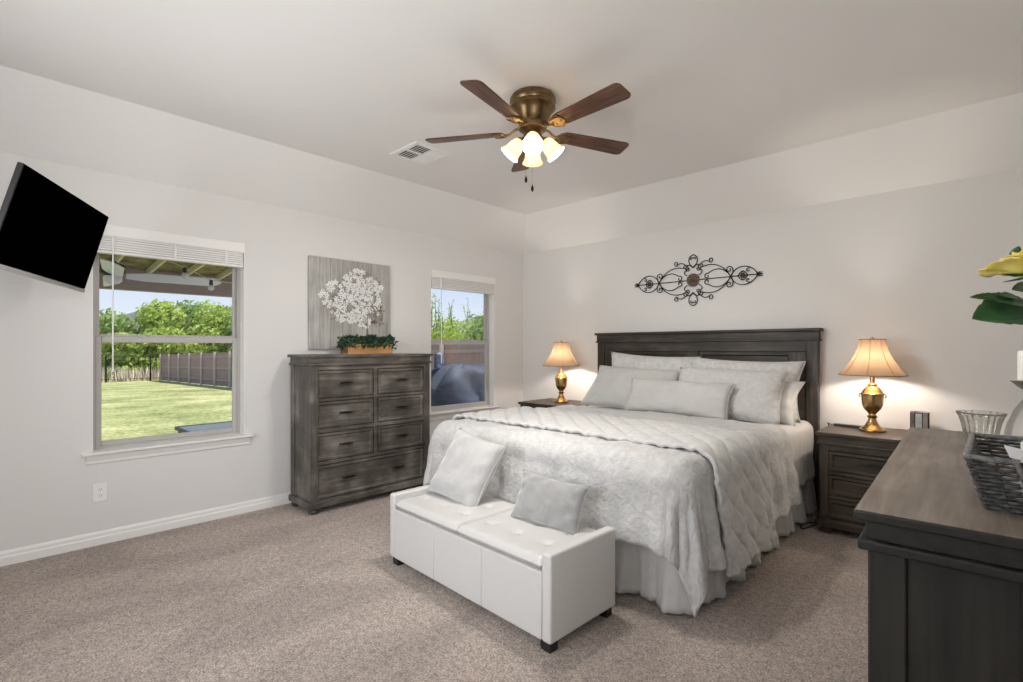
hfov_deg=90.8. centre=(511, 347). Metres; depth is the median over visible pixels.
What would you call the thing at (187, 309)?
leafy tree
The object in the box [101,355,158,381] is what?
metal fence
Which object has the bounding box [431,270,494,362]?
window blind
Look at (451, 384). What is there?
covered grill
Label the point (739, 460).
quilt
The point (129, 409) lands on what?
lawn
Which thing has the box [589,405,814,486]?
mattress
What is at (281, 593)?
floor
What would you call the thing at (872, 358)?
table lamp
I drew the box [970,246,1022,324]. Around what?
rose
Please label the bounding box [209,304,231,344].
leafy tree
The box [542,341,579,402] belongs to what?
table lamp
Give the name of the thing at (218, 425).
patio table
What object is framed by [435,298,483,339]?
leafy tree
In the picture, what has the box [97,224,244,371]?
window blind
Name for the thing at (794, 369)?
bed pillow
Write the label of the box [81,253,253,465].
window
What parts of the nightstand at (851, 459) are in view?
moulding, drawer, drawer, moulding, drawer, frame, handle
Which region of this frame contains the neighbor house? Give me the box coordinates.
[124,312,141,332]
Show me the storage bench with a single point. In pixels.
(548, 582)
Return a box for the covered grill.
[431,353,483,406]
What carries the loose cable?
on the floor
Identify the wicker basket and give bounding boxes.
[962,433,1022,515]
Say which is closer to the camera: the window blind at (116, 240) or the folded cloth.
the folded cloth
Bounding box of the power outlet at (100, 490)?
[93,482,107,502]
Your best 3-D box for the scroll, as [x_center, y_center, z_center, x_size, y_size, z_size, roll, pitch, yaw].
[1.706,-0.638,4.744,1.244,0.486,0.038,0,0,44]
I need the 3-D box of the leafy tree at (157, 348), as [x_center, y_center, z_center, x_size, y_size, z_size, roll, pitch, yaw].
[-27.194,0.364,39.953,4.988,4.249,4.957,0,0,18]
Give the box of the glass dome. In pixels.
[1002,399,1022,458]
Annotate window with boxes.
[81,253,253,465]
[430,288,500,420]
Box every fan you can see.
[99,255,220,286]
[425,80,630,191]
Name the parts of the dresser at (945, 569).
moulding, panel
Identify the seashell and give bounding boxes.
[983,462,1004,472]
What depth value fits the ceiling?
2.96 m
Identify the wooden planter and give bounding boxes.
[336,334,398,353]
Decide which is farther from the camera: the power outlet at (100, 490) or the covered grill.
the covered grill
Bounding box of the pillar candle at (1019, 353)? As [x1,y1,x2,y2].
[1017,351,1022,379]
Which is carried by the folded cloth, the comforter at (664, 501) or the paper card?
the paper card
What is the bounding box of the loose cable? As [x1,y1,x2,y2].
[800,506,819,528]
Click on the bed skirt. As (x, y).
(638, 569)
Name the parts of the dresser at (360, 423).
panel, drawer, drawer, drawer, moulding, moulding, frame, drawer, drawer, drawer, drawer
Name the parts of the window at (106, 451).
sash, sash, sill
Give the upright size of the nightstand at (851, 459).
0.700 m
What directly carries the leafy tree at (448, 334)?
on the lawn at (129, 409)
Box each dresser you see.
[287,353,432,514]
[853,427,1022,681]
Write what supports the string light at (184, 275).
hanging from the patio cover
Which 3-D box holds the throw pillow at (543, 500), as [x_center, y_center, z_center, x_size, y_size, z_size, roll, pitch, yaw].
[0.193,0.792,2.599,0.436,0.265,0.159,0,0,40]
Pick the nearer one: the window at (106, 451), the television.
the television
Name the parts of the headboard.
post, panel, rail, moulding, panel, post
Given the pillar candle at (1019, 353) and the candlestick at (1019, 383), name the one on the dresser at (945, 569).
the candlestick at (1019, 383)
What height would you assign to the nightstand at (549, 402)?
0.700 m
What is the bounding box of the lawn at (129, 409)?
[101,380,231,440]
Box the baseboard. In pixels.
[0,492,290,566]
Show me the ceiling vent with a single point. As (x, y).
(416, 152)
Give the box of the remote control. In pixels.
[834,423,860,427]
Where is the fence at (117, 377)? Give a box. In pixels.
[101,365,158,381]
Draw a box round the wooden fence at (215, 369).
[159,344,483,387]
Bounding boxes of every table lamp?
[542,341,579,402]
[838,337,908,432]
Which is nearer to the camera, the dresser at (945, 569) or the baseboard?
the dresser at (945, 569)
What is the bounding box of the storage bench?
[390,484,614,653]
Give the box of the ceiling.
[0,0,1022,254]
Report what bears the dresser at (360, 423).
on the floor
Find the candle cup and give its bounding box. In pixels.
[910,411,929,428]
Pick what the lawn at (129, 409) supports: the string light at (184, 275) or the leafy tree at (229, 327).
the leafy tree at (229, 327)
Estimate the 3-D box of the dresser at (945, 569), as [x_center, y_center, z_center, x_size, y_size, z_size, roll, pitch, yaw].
[1.362,0.806,1.404,0.490,0.955,1.440,0,0,42]
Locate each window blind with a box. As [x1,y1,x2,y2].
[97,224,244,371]
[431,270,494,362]
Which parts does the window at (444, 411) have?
sash, sash, sill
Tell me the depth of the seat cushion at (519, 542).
2.42 m
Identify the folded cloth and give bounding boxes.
[1002,476,1022,499]
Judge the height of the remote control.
0.018 m
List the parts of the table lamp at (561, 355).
lamp shade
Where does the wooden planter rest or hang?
on the dresser at (360, 423)
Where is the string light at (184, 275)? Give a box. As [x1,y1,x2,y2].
[166,260,231,290]
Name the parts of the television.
trim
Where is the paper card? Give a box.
[1004,445,1022,460]
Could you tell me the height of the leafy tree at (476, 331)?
3.650 m
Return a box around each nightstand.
[518,398,588,407]
[815,423,907,533]
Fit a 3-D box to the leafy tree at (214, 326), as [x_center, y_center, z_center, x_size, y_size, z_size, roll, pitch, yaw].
[-25.729,-0.810,42.857,5.677,6.634,5.622,0,0,0]
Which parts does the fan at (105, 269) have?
blade, motor, lamp shade, blade, blade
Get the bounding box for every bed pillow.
[580,365,679,408]
[611,352,699,369]
[679,367,787,424]
[690,357,805,381]
[780,381,804,426]
[794,397,800,422]
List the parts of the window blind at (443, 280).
rail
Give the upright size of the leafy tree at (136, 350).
3.770 m
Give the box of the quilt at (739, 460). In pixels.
[452,406,776,576]
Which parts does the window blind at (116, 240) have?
rail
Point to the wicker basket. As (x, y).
(990, 487)
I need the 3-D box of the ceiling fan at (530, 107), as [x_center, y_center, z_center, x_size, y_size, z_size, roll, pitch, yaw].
[0.143,-1.200,2.930,1.236,0.551,1.266,0,0,44]
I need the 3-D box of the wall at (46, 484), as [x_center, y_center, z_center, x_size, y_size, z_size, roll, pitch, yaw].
[-1.740,0.164,4.398,0.140,2.840,5.580,0,0,44]
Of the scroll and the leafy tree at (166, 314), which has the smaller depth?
the scroll
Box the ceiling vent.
[390,141,451,165]
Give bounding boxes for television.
[0,162,108,292]
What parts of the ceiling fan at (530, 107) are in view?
blade, blade, lamp shade, blade, lamp shade, lamp shade, lamp shade, blade, blade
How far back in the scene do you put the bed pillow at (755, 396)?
3.86 m
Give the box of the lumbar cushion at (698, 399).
[623,377,734,419]
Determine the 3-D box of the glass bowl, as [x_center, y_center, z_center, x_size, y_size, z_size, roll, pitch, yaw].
[1.570,0.272,1.688,0.130,0.115,0.130,0,0,44]
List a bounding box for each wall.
[0,152,522,550]
[523,168,1022,435]
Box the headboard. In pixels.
[594,328,823,510]
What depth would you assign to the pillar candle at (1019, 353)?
1.59 m
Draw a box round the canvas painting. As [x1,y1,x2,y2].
[308,255,389,348]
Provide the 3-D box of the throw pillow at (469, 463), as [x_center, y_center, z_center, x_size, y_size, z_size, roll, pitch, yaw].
[-0.274,0.724,3.037,0.479,0.432,0.262,0,0,45]
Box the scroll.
[635,254,763,305]
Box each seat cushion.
[395,492,514,531]
[457,510,595,567]
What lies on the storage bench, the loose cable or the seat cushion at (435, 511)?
the seat cushion at (435, 511)
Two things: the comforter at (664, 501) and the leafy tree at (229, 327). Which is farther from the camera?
the leafy tree at (229, 327)
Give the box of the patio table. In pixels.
[175,421,231,432]
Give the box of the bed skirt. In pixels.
[615,479,817,614]
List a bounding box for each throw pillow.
[427,427,507,506]
[511,468,590,534]
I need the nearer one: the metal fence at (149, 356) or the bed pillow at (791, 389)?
the bed pillow at (791, 389)
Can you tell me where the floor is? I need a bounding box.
[0,485,867,681]
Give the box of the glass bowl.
[955,410,1007,446]
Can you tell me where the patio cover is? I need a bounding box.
[99,253,231,297]
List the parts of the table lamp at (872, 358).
lamp shade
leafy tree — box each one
[99,308,139,333]
[101,331,155,377]
[131,299,190,334]
[138,326,208,371]
[175,299,213,334]
[183,299,231,352]
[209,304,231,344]
[223,314,231,351]
[431,293,471,344]
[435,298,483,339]
[459,310,483,339]
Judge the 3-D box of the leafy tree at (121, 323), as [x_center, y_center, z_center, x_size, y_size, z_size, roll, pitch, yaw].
[-32.394,-0.368,40.733,6.145,5.884,5.607,0,0,44]
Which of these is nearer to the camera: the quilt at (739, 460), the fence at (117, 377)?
the quilt at (739, 460)
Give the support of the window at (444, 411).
in the wall at (46, 484)
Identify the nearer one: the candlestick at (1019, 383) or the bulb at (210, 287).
the candlestick at (1019, 383)
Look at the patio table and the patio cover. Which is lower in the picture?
the patio table
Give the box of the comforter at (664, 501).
[423,405,801,617]
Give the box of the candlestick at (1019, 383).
[1010,379,1022,389]
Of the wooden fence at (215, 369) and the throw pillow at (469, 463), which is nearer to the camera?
the throw pillow at (469, 463)
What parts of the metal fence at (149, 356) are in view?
post, post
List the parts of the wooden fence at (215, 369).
post, post, post, rail, rail, post, post, post, rail, post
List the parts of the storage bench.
arm panel, panel, panel, panel, arm panel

